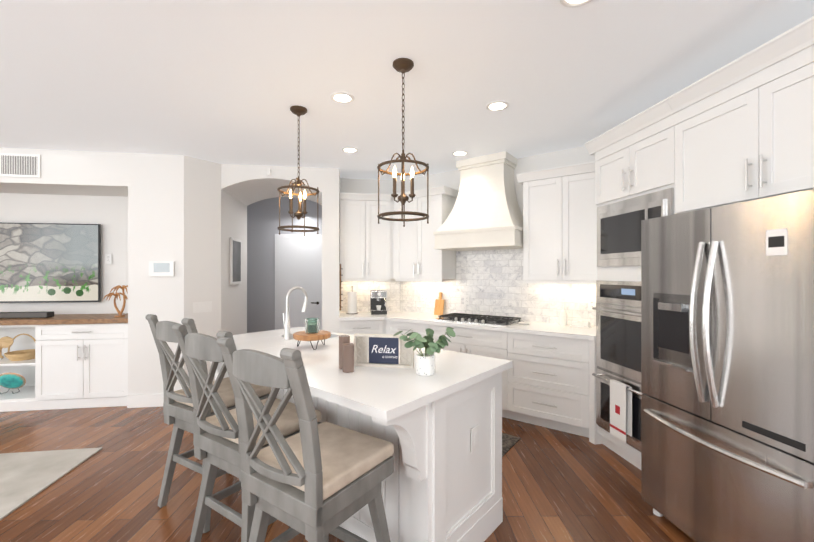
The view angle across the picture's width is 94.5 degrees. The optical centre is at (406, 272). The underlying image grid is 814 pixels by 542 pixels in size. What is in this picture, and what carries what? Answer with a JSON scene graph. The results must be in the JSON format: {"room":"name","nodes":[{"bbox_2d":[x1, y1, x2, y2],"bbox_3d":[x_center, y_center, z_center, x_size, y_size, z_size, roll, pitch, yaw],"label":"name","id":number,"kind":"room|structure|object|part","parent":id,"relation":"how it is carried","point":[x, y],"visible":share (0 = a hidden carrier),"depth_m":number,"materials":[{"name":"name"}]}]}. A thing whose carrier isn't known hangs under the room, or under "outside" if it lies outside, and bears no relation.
{"room":"kitchen","nodes":[
{"label":"kitchen","id":0,"kind":"room"},
{"bbox_2d":[0,147,183,394],"bbox_3d":[-5.962,0.080,3.977,7.000,2.740,0.717,0,0,-8],"label":"wall","id":1,"kind":"structure","parent":0,"point":[132,204],"depth_m":4.10,"materials":[{"name":"white paint"}]},
{"bbox_2d":[0,153,40,177],"bbox_3d":[-4.008,-1.110,3.889,0.380,0.240,0.013,0,0,-8],"label":"air vent grille","id":2,"kind":"object","parent":1,"relation":"attached to","point":[19,165],"visible":1,"depth_m":3.89,"materials":[{"name":"white metal"}]},
{"bbox_2d":[0,222,100,302],"bbox_3d":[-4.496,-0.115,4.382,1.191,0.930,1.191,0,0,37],"label":"tv","id":3,"kind":"object","parent":1,"relation":"attached to","point":[49,262],"visible":0.96,"depth_m":4.41,"materials":[{"name":"black"}]},
{"bbox_2d":[105,254,111,263],"bbox_3d":[-3.611,-0.170,4.550,0.070,0.116,0.008,0,0,-8],"label":"outlet","id":4,"kind":"object","parent":1,"relation":"attached to","point":[108,258],"visible":1,"depth_m":4.55,"materials":[{"name":"white plastic"}]},
{"bbox_2d":[127,394,163,407],"bbox_3d":[-2.738,1.383,4.090,0.367,0.135,0.407,0,0,37],"label":"baseboard","id":5,"kind":"structure","parent":1,"relation":"attached to","point":[145,400],"depth_m":3.93,"materials":[{"name":"white wood"}]},
{"bbox_2d":[149,261,173,275],"bbox_3d":[-2.662,-0.042,4.082,0.250,0.165,0.020,0,0,-8],"label":"thermostat","id":6,"kind":"object","parent":1,"relation":"attached to","point":[161,268],"visible":0.98,"depth_m":4.07,"materials":[{"name":"white plastic"}]},
{"bbox_2d":[184,155,339,386],"bbox_3d":[-1.796,0.081,4.998,1.945,2.740,2.176,0,0,37],"label":"wall","id":7,"kind":"structure","parent":0,"point":[219,198],"depth_m":4.55,"materials":[{"name":"white paint"}]},
{"bbox_2d":[193,301,211,312],"bbox_3d":[-2.331,0.390,4.288,0.010,0.119,0.198,0,0,37],"label":"switch plate","id":8,"kind":"object","parent":7,"relation":"attached to","point":[206,306],"visible":1,"depth_m":4.28,"materials":[{"name":"white plastic"}]},
{"bbox_2d":[230,237,240,284],"bbox_3d":[-2.258,-0.149,4.963,0.029,0.600,0.420,0,0,-8],"label":"framed art","id":9,"kind":"object","parent":7,"relation":"attached to","point":[235,260],"visible":1,"depth_m":4.90,"materials":[{"name":"white"}]},
{"bbox_2d":[340,264,342,309],"bbox_3d":[-0.828,0.181,4.727,0.037,0.580,0.040,0,0,-8],"label":"rack","id":10,"kind":"object","parent":7,"relation":"attached to","point":[340,286],"visible":1,"depth_m":4.71,"materials":[{"name":"brown metal"}]},
{"bbox_2d":[247,197,321,332],"bbox_3d":[-1.927,0.082,6.032,6.000,2.740,0.800,0,0,-8],"label":"wall","id":11,"kind":"structure","parent":0,"point":[262,222],"depth_m":6.27,"materials":[{"name":"grey paint"}]},
{"bbox_2d":[275,234,321,329],"bbox_3d":[-1.791,0.402,6.343,0.607,2.100,0.607,0,0,37],"label":"door","id":12,"kind":"structure","parent":11,"relation":"attached to","point":[298,259],"depth_m":6.33,"materials":[{"name":"white paint"}]},
{"bbox_2d":[0,406,695,541],"bbox_3d":[-1.635,1.499,3.272,13.200,0.100,13.000,0,0,37],"label":"floor","id":13,"kind":"structure","parent":0,"point":[559,486],"depth_m":2.50,"materials":[{"name":"brown wood"}]},
{"bbox_2d":[0,447,101,520],"bbox_3d":[-3.817,1.442,1.691,3.000,0.012,2.400,0,0,-8],"label":"rug","id":14,"kind":"object","parent":13,"relation":"on","point":[25,477],"visible":1,"depth_m":2.72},
{"bbox_2d":[0,313,127,411],"bbox_3d":[-4.460,0.972,4.137,2.852,0.953,0.588,0,0,-8],"label":"media console","id":15,"kind":"object","parent":13,"relation":"on","point":[80,361],"visible":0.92,"depth_m":4.03,"materials":[{"name":"white painted wood"},{"name":"walnut wood top"}]},
{"bbox_2d":[0,373,25,393],"bbox_3d":[-4.365,1.209,4.152,0.203,0.228,0.203,0,0,37],"label":"plate","id":16,"kind":"object","parent":15,"relation":"in","point":[12,380],"visible":1,"depth_m":4.14,"materials":[{"name":"teal ceramic"}]},
{"bbox_2d":[0,333,35,360],"bbox_3d":[-4.271,0.814,4.162,0.332,0.282,0.332,0,0,37],"label":"basket","id":17,"kind":"object","parent":15,"relation":"in","point":[18,355],"visible":0.83,"depth_m":4.13,"materials":[{"name":"brown wicker"}]},
{"bbox_2d":[0,311,53,317],"bbox_3d":[-4.383,0.462,4.093,0.900,0.066,0.103,0,0,-8],"label":"soundbar","id":18,"kind":"object","parent":15,"relation":"on","point":[46,314],"visible":1,"depth_m":4.09,"materials":[{"name":"black plastic"}]},
{"bbox_2d":[102,285,127,316],"bbox_3d":[-3.235,0.318,4.223,0.260,0.354,0.260,0,0,37],"label":"sculpture","id":19,"kind":"object","parent":15,"relation":"on","point":[116,294],"visible":0.94,"depth_m":4.22,"materials":[{"name":"brown wood"}]},
{"bbox_2d":[145,314,270,532],"bbox_3d":[-1.231,0.852,2.385,0.494,1.202,0.575,0,0,31],"label":"stool","id":20,"kind":"object","parent":13,"relation":"on","point":[178,411],"visible":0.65,"depth_m":2.26,"materials":[{"name":"grey wood"}]},
{"bbox_3d":[-1.198,0.778,2.440,0.480,0.058,0.467,0,0,37],"label":"seat","id":21,"kind":"part","parent":20,"relation":"part of","materials":[{"name":"fabric"}]},
{"bbox_2d":[172,324,320,541],"bbox_3d":[-0.794,0.851,1.936,0.494,1.201,0.574,0,0,34],"label":"stool","id":22,"kind":"object","parent":13,"relation":"on","point":[216,441],"visible":0.56,"depth_m":1.80,"materials":[{"name":"grey wood"}]},
{"bbox_3d":[-0.759,0.777,1.989,0.462,0.058,0.448,0,0,37],"label":"seat","id":23,"kind":"part","parent":22,"relation":"part of","materials":[{"name":"fabric"}]},
{"bbox_2d":[217,336,393,541],"bbox_3d":[-0.390,0.851,1.562,0.511,1.202,0.588,0,0,37],"label":"stool","id":24,"kind":"object","parent":13,"relation":"on","point":[312,481],"visible":1,"depth_m":1.41,"materials":[{"name":"grey wood"}]},
{"bbox_3d":[-0.354,0.777,1.613,0.455,0.058,0.441,0,0,37],"label":"seat","id":25,"kind":"part","parent":24,"relation":"part of","materials":[{"name":"fabric"}]},
{"bbox_2d":[215,371,502,541],"bbox_3d":[-0.534,1.004,2.516,2.140,0.890,1.107,0,0,37],"label":"kitchen island","id":26,"kind":"object","parent":13,"relation":"on","point":[440,429],"depth_m":1.87,"materials":[{"name":"white wood"}]},
{"bbox_2d":[177,327,511,426],"bbox_3d":[-0.551,0.539,2.518,2.240,0.040,1.218,0,0,37],"label":"island countertop","id":27,"kind":"structure","parent":26,"relation":"on","point":[400,397],"depth_m":1.88,"materials":[{"name":"white stone"}]},
{"bbox_2d":[283,286,307,339],"bbox_3d":[-0.898,0.313,3.000,0.095,0.412,0.211,0,0,37],"label":"faucet","id":28,"kind":"object","parent":27,"relation":"on","point":[286,322],"visible":1,"depth_m":2.92,"materials":[{"name":"silver metal"}]},
{"bbox_2d":[293,318,330,349],"bbox_3d":[-0.661,0.418,2.623,0.256,0.197,0.256,0,0,37],"label":"candle stand","id":29,"kind":"object","parent":27,"relation":"on","point":[312,332],"visible":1,"depth_m":2.58,"materials":[{"name":"brown wood"}]},
{"bbox_2d":[339,335,353,372],"bbox_3d":[-0.324,0.430,2.007,0.060,0.175,0.133,0,0,-25],"label":"candles","id":30,"kind":"object","parent":27,"relation":"on","point":[346,355],"visible":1,"depth_m":1.96,"materials":[{"name":"brown wax"}]},
{"bbox_2d":[354,333,413,368],"bbox_3d":[-0.129,0.430,2.078,0.335,0.175,0.035,0,0,10],"label":"decor","id":31,"kind":"object","parent":27,"relation":"on","point":[382,350],"visible":1,"depth_m":2.08,"materials":[{"name":"white wood"}]},
{"bbox_2d":[393,327,455,375],"bbox_3d":[0.097,0.399,1.946,0.254,0.237,0.264,0,0,37],"label":"potted plant","id":32,"kind":"object","parent":27,"relation":"on","point":[425,363],"visible":1,"depth_m":1.89,"materials":[{"name":"green plant"}]},
{"bbox_2d":[339,319,386,334],"bbox_3d":[-0.694,1.013,4.691,0.850,0.876,0.400,0,0,37],"label":"base cabinet","id":33,"kind":"object","parent":13,"relation":"on","point":[346,328],"depth_m":4.55,"materials":[{"name":"white wood"}]},
{"bbox_2d":[387,315,446,342],"bbox_3d":[0.194,1.013,4.639,0.703,0.876,0.617,0,0,37],"label":"base cabinet","id":34,"kind":"object","parent":13,"relation":"on","point":[402,318],"depth_m":4.41,"materials":[{"name":"white wood"}]},
{"bbox_2d":[435,322,522,358],"bbox_3d":[0.794,1.013,4.192,0.914,0.876,0.617,0,0,37],"label":"base cabinet","id":35,"kind":"object","parent":13,"relation":"on","point":[469,344],"depth_m":3.89,"materials":[{"name":"white wood"}]},
{"bbox_2d":[502,433,520,456],"bbox_3d":[0.584,1.445,3.322,0.700,0.008,0.430,0,0,37],"label":"rug","id":36,"kind":"object","parent":13,"relation":"on","point":[509,442],"visible":0.14,"depth_m":3.21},
{"bbox_2d":[499,323,595,436],"bbox_3d":[1.440,1.012,3.688,0.842,0.876,0.653,0,0,37],"label":"base cabinet","id":37,"kind":"object","parent":13,"relation":"on","point":[548,379],"depth_m":3.47,"materials":[{"name":"white wood"}]},
{"bbox_2d":[339,311,595,350],"bbox_3d":[0.584,0.555,4.089,3.626,0.040,1.033,0,0,37],"label":"countertop","id":38,"kind":"structure","parent":37,"relation":"on","point":[362,317],"depth_m":3.92,"materials":[{"name":"white stone"}]},
{"bbox_2d":[346,286,357,313],"bbox_3d":[-0.718,0.354,4.931,0.148,0.362,0.148,0,0,37],"label":"paper towel","id":39,"kind":"object","parent":38,"relation":"on","point":[352,302],"visible":1,"depth_m":4.88,"materials":[{"name":"white paper"}]},
{"bbox_2d":[370,290,386,314],"bbox_3d":[-0.373,0.385,4.925,0.200,0.300,0.292,0,0,-8],"label":"espresso machine","id":40,"kind":"object","parent":38,"relation":"on","point":[378,302],"visible":1,"depth_m":4.85,"materials":[{"name":"grey metal"}]},
{"bbox_2d":[434,292,444,314],"bbox_3d":[0.415,0.395,4.788,0.130,0.285,0.072,0,0,37],"label":"cutting board","id":41,"kind":"object","parent":38,"relation":"on","point":[439,306],"visible":0.9,"depth_m":4.78,"materials":[{"name":"brown wood"}]},
{"bbox_2d":[432,313,523,326],"bbox_3d":[0.781,0.512,4.174,0.880,0.046,0.500,0,0,37],"label":"cooktop","id":42,"kind":"object","parent":38,"relation":"in","point":[504,321],"visible":1,"depth_m":4.08,"materials":[{"name":"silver metal"}]},
{"bbox_2d":[559,306,566,325],"bbox_3d":[1.591,0.417,3.839,0.076,0.235,0.076,0,0,37],"label":"oil bottle","id":43,"kind":"object","parent":38,"relation":"on","point":[562,317],"visible":1,"depth_m":3.81,"materials":[{"name":"beige glass"}]},
{"bbox_2d":[570,319,591,327],"bbox_3d":[1.716,0.497,3.714,0.190,0.074,0.110,0,0,37],"label":"butter dish","id":44,"kind":"object","parent":38,"relation":"on","point":[582,324],"visible":1,"depth_m":3.68,"materials":[{"name":"white ceramic"}]},
{"bbox_2d":[587,335,602,443],"bbox_3d":[1.742,1.012,3.216,0.306,0.876,0.256,0,0,37],"label":"base cabinet","id":45,"kind":"object","parent":13,"relation":"on","point":[594,437],"depth_m":3.21,"materials":[{"name":"white wood"}]},
{"bbox_2d":[584,104,663,469],"bbox_3d":[1.976,0.172,2.830,1.012,2.556,1.012,0,0,37],"label":"tall cabinet","id":46,"kind":"object","parent":13,"relation":"on","point":[625,154],"depth_m":2.85,"materials":[{"name":"white wood"}]},
{"bbox_2d":[610,379,631,442],"bbox_3d":[1.585,1.024,2.792,0.036,0.410,0.190,0,0,-8],"label":"hanging towel","id":47,"kind":"object","parent":46,"relation":"hanging from","point":[620,411],"visible":0.98,"depth_m":2.77,"materials":[{"name":"white fabric"}]},
{"bbox_2d":[641,189,813,541],"bbox_3d":[1.895,0.561,1.921,0.951,1.775,0.905,0,0,-8],"label":"refrigerator","id":48,"kind":"object","parent":13,"relation":"on","point":[727,372],"visible":1,"depth_m":1.76,"materials":[{"name":"silver metal"}]},
{"bbox_2d":[0,0,813,179],"bbox_3d":[-1.635,-1.341,3.275,13.200,0.100,13.000,0,0,37],"label":"ceiling","id":49,"kind":"structure","parent":0,"point":[225,81],"depth_m":2.42,"materials":[{"name":"white paint"}]},
{"bbox_2d":[277,105,319,235],"bbox_3d":[-0.854,-0.795,2.967,0.321,0.989,0.321,0,0,37],"label":"pendant light","id":50,"kind":"object","parent":49,"relation":"hanging from","point":[298,111],"visible":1,"depth_m":2.95,"materials":[{"name":"brown metal"}]},
{"bbox_2d":[330,92,354,103],"bbox_3d":[-0.475,-1.286,2.773,0.176,0.009,0.176,0,0,37],"label":"recessed light","id":51,"kind":"object","parent":49,"relation":"in","point":[342,97],"visible":1,"depth_m":2.77,"materials":[{"name":"white"}]},
{"bbox_2d":[342,147,357,152],"bbox_3d":[-0.597,-1.284,3.948,0.176,0.009,0.176,0,0,37],"label":"recessed light","id":52,"kind":"object","parent":49,"relation":"in","point":[350,150],"visible":1,"depth_m":3.94,"materials":[{"name":"white plastic"}]},
{"bbox_2d":[377,58,428,226],"bbox_3d":[-0.024,-0.796,2.324,0.321,0.989,0.321,0,0,37],"label":"pendant light","id":53,"kind":"object","parent":49,"relation":"hanging from","point":[403,65],"visible":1,"depth_m":2.30,"materials":[{"name":"brown metal"}]},
{"bbox_2d":[452,151,467,155],"bbox_3d":[0.572,-1.284,4.062,0.176,0.009,0.176,0,0,37],"label":"recessed light","id":54,"kind":"object","parent":49,"relation":"in","point":[459,153],"visible":0.98,"depth_m":4.06,"materials":[{"name":"white"}]},
{"bbox_2d":[486,101,508,110],"bbox_3d":[0.698,-1.285,2.909,0.176,0.009,0.176,0,0,37],"label":"recessed light","id":55,"kind":"object","parent":49,"relation":"in","point":[497,106],"visible":1,"depth_m":2.90,"materials":[{"name":"white"}]},
{"bbox_2d":[560,0,592,7],"bbox_3d":[0.799,-1.286,1.737,0.176,0.009,0.176,0,0,37],"label":"recessed light","id":56,"kind":"object","parent":49,"relation":"in","point":[572,3],"visible":1,"depth_m":1.79,"materials":[{"name":"white"}]},
{"bbox_2d":[340,146,594,311],"bbox_3d":[1.117,0.079,2.832,6.163,2.740,2.666,0,0,37],"label":"wall","id":57,"kind":"structure","parent":0,"point":[566,157],"depth_m":4.72,"materials":[{"name":"white paint"}]},
{"bbox_2d":[340,193,390,280],"bbox_3d":[-0.558,-0.458,5.005,0.694,1.072,0.695,0,0,37],"label":"upper cabinet","id":58,"kind":"object","parent":57,"relation":"attached to","point":[363,241],"depth_m":4.83,"materials":[{"name":"white wood"}]},
{"bbox_2d":[400,189,455,280],"bbox_3d":[0.212,-0.435,4.802,0.748,1.027,0.337,0,0,37],"label":"upper cabinet","id":59,"kind":"object","parent":57,"relation":"attached to","point":[419,260],"depth_m":4.61,"materials":[{"name":"white wood"}]},
{"bbox_2d":[341,249,596,325],"bbox_3d":[0.642,0.093,4.329,3.428,0.884,0.581,0,0,37],"label":"tile backsplash","id":60,"kind":"structure","parent":57,"relation":"attached to","point":[488,282],"depth_m":4.44,"materials":[{"name":"tile"}]},
{"bbox_2d":[433,151,522,250],"bbox_3d":[0.842,-0.777,4.207,0.956,1.018,0.539,0,0,37],"label":"range hood","id":61,"kind":"object","parent":57,"relation":"attached to","point":[485,214],"visible":0.92,"depth_m":4.09,"materials":[{"name":"paint"}]},
{"bbox_2d":[520,169,596,280],"bbox_3d":[1.598,-0.436,3.770,0.765,1.027,0.337,0,0,37],"label":"upper cabinet","id":62,"kind":"object","parent":57,"relation":"attached to","point":[559,226],"depth_m":3.64,"materials":[{"name":"white wood"}]},
{"bbox_2d":[656,16,813,215],"bbox_3d":[2.081,-0.739,1.957,1.213,0.736,1.170,0,0,37],"label":"upper cabinet","id":63,"kind":"object","parent":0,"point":[739,129],"depth_m":1.97,"materials":[{"name":"white wood"}]}
]}

